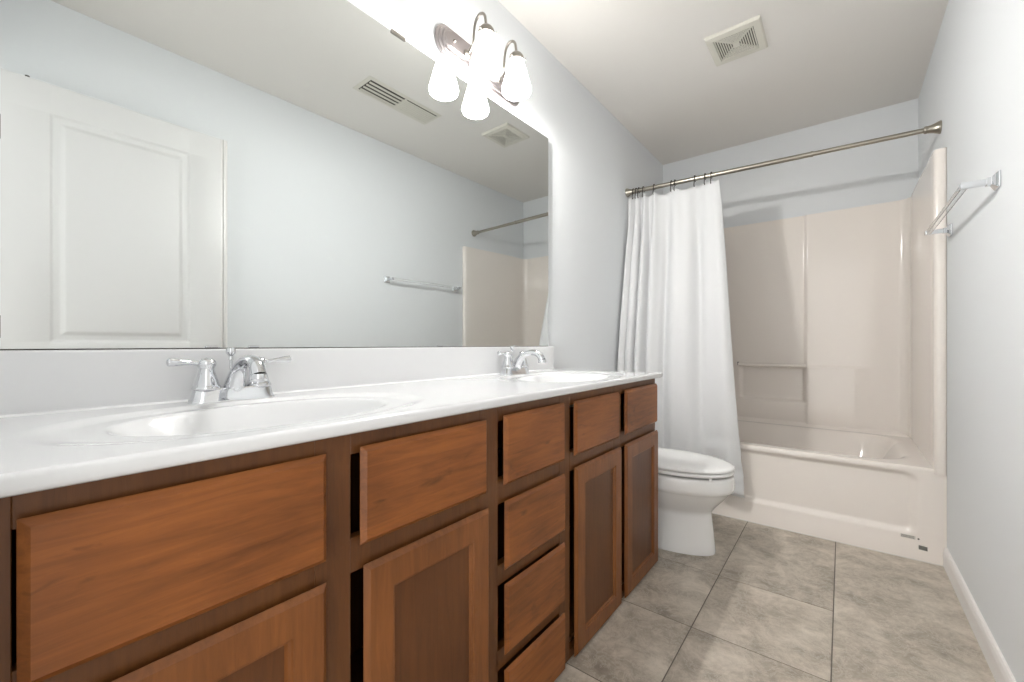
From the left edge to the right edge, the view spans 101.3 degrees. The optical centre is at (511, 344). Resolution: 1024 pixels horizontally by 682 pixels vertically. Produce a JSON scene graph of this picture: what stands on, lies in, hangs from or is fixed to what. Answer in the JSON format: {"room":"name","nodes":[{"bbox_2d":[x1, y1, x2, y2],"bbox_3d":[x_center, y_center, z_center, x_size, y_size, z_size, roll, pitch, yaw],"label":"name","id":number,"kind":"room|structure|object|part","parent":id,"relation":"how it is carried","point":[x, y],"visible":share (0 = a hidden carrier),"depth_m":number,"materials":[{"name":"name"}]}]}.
{"room":"bathroom","nodes":[
{"label":"bathroom","id":0,"kind":"room"},
{"bbox_2d":[89,0,662,370],"bbox_3d":[0.118,-0.257,2.133,0.100,2.474,3.760,0,0,38],"label":"wall","id":1,"kind":"structure","parent":0,"point":[593,158],"depth_m":2.33,"materials":[{"name":"white paint"}]},
{"bbox_2d":[0,0,547,349],"bbox_3d":[-0.374,-0.512,1.409,0.020,1.046,1.776,0,0,38],"label":"mirror","id":2,"kind":"object","parent":1,"relation":"attached to","point":[175,174],"visible":1,"depth_m":1.06,"materials":[{"name":"silver mirror"}]},
{"bbox_2d":[0,346,553,414],"bbox_3d":[-0.364,0.073,1.419,0.023,0.124,1.832,0,0,38],"label":"backsplash","id":3,"kind":"structure","parent":1,"relation":"attached to","point":[30,380],"depth_m":0.93,"materials":[{"name":"stone"}]},
{"bbox_2d":[434,12,530,105],"bbox_3d":[-0.052,-1.138,1.681,0.190,0.230,0.511,0,0,38],"label":"vanity light","id":4,"kind":"object","parent":1,"relation":"attached to","point":[483,63],"visible":1,"depth_m":1.62,"materials":[{"name":"white glass"}]},
{"bbox_3d":[-0.135,-1.180,1.599,0.109,0.146,0.036,0,0,38],"label":"arm","id":5,"kind":"part","parent":4,"relation":"part of","materials":[{"name":"silver metal"}]},
{"bbox_3d":[-0.096,-1.095,1.568,0.120,0.143,0.120,0,0,38],"label":"lamp shade","id":6,"kind":"part","parent":4,"relation":"part of","materials":[{"name":"white glass"}]},
{"bbox_3d":[-0.096,-1.103,1.568,0.054,0.115,0.054,0,0,38],"label":"bulb","id":7,"kind":"part","parent":4,"relation":"part of","materials":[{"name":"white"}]},
{"bbox_3d":[-0.020,-1.180,1.744,0.109,0.146,0.036,0,0,38],"label":"arm","id":8,"kind":"part","parent":4,"relation":"part of","materials":[{"name":"silver metal"}]},
{"bbox_3d":[0.018,-1.095,1.713,0.120,0.143,0.120,0,0,38],"label":"lamp shade","id":9,"kind":"part","parent":4,"relation":"part of","materials":[{"name":"white glass"}]},
{"bbox_3d":[0.018,-1.103,1.713,0.054,0.115,0.054,0,0,38],"label":"bulb","id":10,"kind":"part","parent":4,"relation":"part of","materials":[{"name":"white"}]},
{"bbox_2d":[625,120,941,196],"bbox_3d":[1.402,-1.033,2.440,1.539,0.093,0.060,0,0,38],"label":"shower rod","id":11,"kind":"object","parent":1,"relation":"attached to","point":[936,128],"visible":0.97,"depth_m":2.29,"materials":[{"name":"silver metal"}]},
{"bbox_3d":[0.849,-1.030,2.871,0.008,0.079,0.046,0,0,38],"label":"curtain hook","id":12,"kind":"object","parent":11,"relation":"hanging from","visible":0},
{"bbox_2d":[617,179,744,497],"bbox_3d":[1.032,-0.077,2.594,0.752,1.873,0.249,0,0,38],"label":"shower curtain","id":13,"kind":"object","parent":12,"relation":"hanging from","point":[675,318],"visible":0.78,"depth_m":2.56,"materials":[{"name":"white fabric"}]},
{"bbox_2d":[498,0,948,164],"bbox_3d":[0.762,-1.544,1.627,1.739,0.100,3.760,0,0,38],"label":"ceiling","id":14,"kind":"structure","parent":0,"point":[650,64],"depth_m":2.21,"materials":[{"name":"white paint"}]},
{"bbox_2d":[704,15,767,65],"bbox_3d":[1.109,-1.486,2.077,0.240,0.015,0.252,0,0,38],"label":"ceiling vent","id":15,"kind":"object","parent":14,"relation":"in","point":[745,38],"visible":1,"depth_m":2.06,"materials":[{"name":"white plastic"}]},
{"bbox_2d":[554,513,995,681],"bbox_3d":[0.526,1.030,1.323,1.744,0.100,4.530,0,0,38],"label":"floor","id":16,"kind":"structure","parent":0,"point":[771,604],"depth_m":1.48,"materials":[{"name":"tile"}]},
{"bbox_2d":[0,379,657,681],"bbox_3d":[-0.136,0.565,1.299,0.526,0.830,1.913,0,0,38],"label":"vanity cabinet","id":17,"kind":"object","parent":16,"relation":"on","point":[475,546],"visible":0.94,"depth_m":0.73,"materials":[{"name":"brown wood"}]},
{"bbox_3d":[-0.401,0.264,0.552,0.019,0.174,0.324,0,0,38],"label":"false drawer","id":18,"kind":"part","parent":17,"relation":"part of","materials":[{"name":"brown wood"}]},
{"bbox_3d":[-0.401,0.679,0.552,0.019,0.589,0.324,0,0,38],"label":"door","id":19,"kind":"part","parent":17,"relation":"part of","materials":[{"name":"brown wood"}]},
{"bbox_3d":[-0.403,0.679,0.554,0.007,0.461,0.196,0,0,38],"label":"door panel","id":20,"kind":"part","parent":17,"relation":"part of","materials":[{"name":"brown wood"}]},
{"bbox_2d":[0,346,662,497],"bbox_3d":[-0.131,0.134,1.299,0.538,0.246,1.933,0,0,38],"label":"countertop","id":21,"kind":"structure","parent":17,"relation":"on","point":[68,417],"depth_m":0.84,"materials":[{"name":"stone"}]},
{"bbox_2d":[166,347,291,403],"bbox_3d":[-0.621,0.067,0.968,0.203,0.121,0.201,0,0,-1],"label":"faucet","id":22,"kind":"object","parent":21,"relation":"on","point":[206,388],"visible":1,"depth_m":0.93,"materials":[{"name":"silver metal"}]},
{"bbox_3d":[-0.699,0.039,0.897,0.018,0.021,0.066,0,0,29],"label":"lever","id":23,"kind":"part","parent":22,"relation":"part of","materials":[{"name":"silver metal"}]},
{"bbox_3d":[-0.677,0.065,0.931,0.055,0.070,0.055,0,0,38],"label":"handle","id":24,"kind":"part","parent":22,"relation":"part of","materials":[{"name":"silver metal"}]},
{"bbox_3d":[-0.658,0.053,0.983,0.021,0.093,0.021,0,0,38],"label":"lift rod","id":25,"kind":"part","parent":22,"relation":"part of","materials":[{"name":"silver metal"}]},
{"bbox_3d":[-0.592,0.069,0.931,0.173,0.092,0.045,0,0,38],"label":"spout","id":26,"kind":"part","parent":22,"relation":"part of","materials":[{"name":"silver metal"}]},
{"bbox_3d":[-0.612,0.065,1.014,0.055,0.070,0.055,0,0,38],"label":"handle","id":27,"kind":"part","parent":22,"relation":"part of","materials":[{"name":"silver metal"}]},
{"bbox_3d":[-0.584,0.039,1.043,0.066,0.021,0.018,0,0,-43],"label":"lever","id":28,"kind":"part","parent":22,"relation":"part of","materials":[{"name":"silver metal"}]},
{"bbox_2d":[497,346,546,374],"bbox_3d":[0.038,0.067,1.806,0.203,0.121,0.201,0,0,-1],"label":"faucet","id":29,"kind":"object","parent":21,"relation":"on","point":[520,365],"visible":0.99,"depth_m":1.76,"materials":[{"name":"silver metal"}]},
{"bbox_3d":[-0.018,0.065,1.769,0.055,0.070,0.055,0,0,38],"label":"handle","id":30,"kind":"part","parent":29,"relation":"part of","materials":[{"name":"silver metal"}]},
{"bbox_3d":[0.001,0.053,1.821,0.021,0.093,0.021,0,0,38],"label":"lift rod","id":31,"kind":"part","parent":29,"relation":"part of","materials":[{"name":"silver metal"}]},
{"bbox_3d":[0.047,0.065,1.852,0.055,0.070,0.055,0,0,38],"label":"handle","id":32,"kind":"part","parent":29,"relation":"part of","materials":[{"name":"silver metal"}]},
{"bbox_3d":[0.067,0.069,1.769,0.173,0.092,0.045,0,0,38],"label":"spout","id":33,"kind":"part","parent":29,"relation":"part of","materials":[{"name":"silver metal"}]},
{"bbox_3d":[-0.162,0.263,0.856,0.019,0.171,0.328,0,0,38],"label":"false drawer","id":34,"kind":"part","parent":17,"relation":"part of","materials":[{"name":"brown wood"}]},
{"bbox_3d":[-0.158,0.679,0.861,0.019,0.589,0.328,0,0,38],"label":"door","id":35,"kind":"part","parent":17,"relation":"part of","materials":[{"name":"brown wood"}]},
{"bbox_3d":[-0.160,0.679,0.863,0.007,0.461,0.200,0,0,38],"label":"door panel","id":36,"kind":"part","parent":17,"relation":"part of","materials":[{"name":"brown wood"}]},
{"bbox_3d":[0.066,0.262,1.146,0.019,0.173,0.285,0,0,38],"label":"drawer","id":37,"kind":"part","parent":17,"relation":"part of","materials":[{"name":"brown wood"}]},
{"bbox_3d":[0.068,0.888,1.149,0.019,0.168,0.284,0,0,38],"label":"drawer","id":38,"kind":"part","parent":17,"relation":"part of","materials":[{"name":"brown wood"}]},
{"bbox_3d":[0.068,0.680,1.149,0.019,0.175,0.284,0,0,38],"label":"drawer","id":39,"kind":"part","parent":17,"relation":"part of","materials":[{"name":"brown wood"}]},
{"bbox_3d":[0.068,0.473,1.149,0.019,0.170,0.284,0,0,38],"label":"drawer","id":40,"kind":"part","parent":17,"relation":"part of","materials":[{"name":"brown wood"}]},
{"bbox_3d":[0.293,0.263,1.434,0.019,0.171,0.330,0,0,38],"label":"false drawer","id":41,"kind":"part","parent":17,"relation":"part of","materials":[{"name":"brown wood"}]},
{"bbox_3d":[0.300,0.679,1.443,0.019,0.589,0.345,0,0,38],"label":"door","id":42,"kind":"part","parent":17,"relation":"part of","materials":[{"name":"brown wood"}]},
{"bbox_3d":[0.297,0.679,1.445,0.007,0.461,0.217,0,0,38],"label":"door panel","id":43,"kind":"part","parent":17,"relation":"part of","materials":[{"name":"brown wood"}]},
{"bbox_3d":[0.537,0.262,1.745,0.019,0.173,0.347,0,0,38],"label":"false drawer","id":44,"kind":"part","parent":17,"relation":"part of","materials":[{"name":"brown wood"}]},
{"bbox_3d":[0.540,0.679,1.749,0.019,0.589,0.355,0,0,38],"label":"door","id":45,"kind":"part","parent":17,"relation":"part of","materials":[{"name":"brown wood"}]},
{"bbox_3d":[0.538,0.679,1.751,0.007,0.461,0.227,0,0,38],"label":"door panel","id":46,"kind":"part","parent":17,"relation":"part of","materials":[{"name":"brown wood"}]},
{"bbox_2d":[658,448,734,555],"bbox_3d":[0.706,0.611,2.155,0.782,0.738,0.450,0,0,38],"label":"toilet","id":47,"kind":"object","parent":16,"relation":"on","point":[691,485],"visible":0.44,"depth_m":1.95,"materials":[{"name":"white ceramic"}]},
{"bbox_3d":[0.809,0.590,2.074,0.518,0.016,0.368,0,0,38],"label":"seat","id":48,"kind":"part","parent":47,"relation":"part of","materials":[{"name":"white plastic"}]},
{"bbox_3d":[0.810,0.568,2.073,0.519,0.022,0.370,0,0,38],"label":"lid","id":49,"kind":"part","parent":47,"relation":"part of","materials":[{"name":"white plastic"}]},
{"bbox_2d":[712,147,946,565],"bbox_3d":[1.585,0.049,2.670,1.537,1.862,0.897,0,0,38],"label":"bathtub surround","id":50,"kind":"object","parent":16,"relation":"on","point":[838,318],"visible":0.57,"depth_m":2.61,"materials":[{"name":"white plastic"}]},
{"bbox_3d":[1.846,0.148,2.990,0.416,0.024,0.042,0,0,38],"label":"wash rail","id":51,"kind":"part","parent":50,"relation":"part of","materials":[{"name":"white metal"}]},
{"bbox_2d":[737,416,932,468],"bbox_3d":[1.584,0.672,2.686,1.517,0.396,0.872,0,0,38],"label":"basin","id":52,"kind":"object","parent":50,"relation":"in","point":[766,442],"depth_m":2.58,"materials":[{"name":"white plastic"}]},
{"bbox_2d":[663,98,917,227],"bbox_3d":[1.894,-0.257,3.065,1.539,2.474,0.100,0,0,38],"label":"wall","id":53,"kind":"structure","parent":0,"point":[886,171],"depth_m":2.86,"materials":[{"name":"white paint"}]},
{"bbox_2d":[918,0,1023,681],"bbox_3d":[1.407,-0.257,1.120,0.100,2.474,3.760,0,0,38],"label":"wall","id":54,"kind":"structure","parent":0,"point":[973,83],"depth_m":1.35,"materials":[{"name":"white paint"}]},
{"bbox_2d":[925,170,1000,236],"bbox_3d":[1.615,-0.483,1.532,0.080,0.048,0.733,0,0,38],"label":"towel bar","id":55,"kind":"object","parent":54,"relation":"attached to","point":[994,182],"visible":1,"depth_m":1.36,"materials":[{"name":"silver metal"}]},
{"bbox_3d":[1.817,-0.483,1.808,0.057,0.018,0.016,0,0,38],"label":"post","id":56,"kind":"part","parent":55,"relation":"part of","materials":[{"name":"silver metal"}]},
{"bbox_3d":[1.394,-0.483,1.270,0.057,0.018,0.016,0,0,38],"label":"post","id":57,"kind":"part","parent":55,"relation":"part of","materials":[{"name":"silver metal"}]},
{"bbox_2d":[943,548,1015,681],"bbox_3d":[1.371,0.938,1.166,0.013,0.085,1.747,0,0,38],"label":"baseboard","id":58,"kind":"structure","parent":54,"relation":"attached to","point":[1001,672],"depth_m":1.38,"materials":[{"name":"white paint"}]}
]}

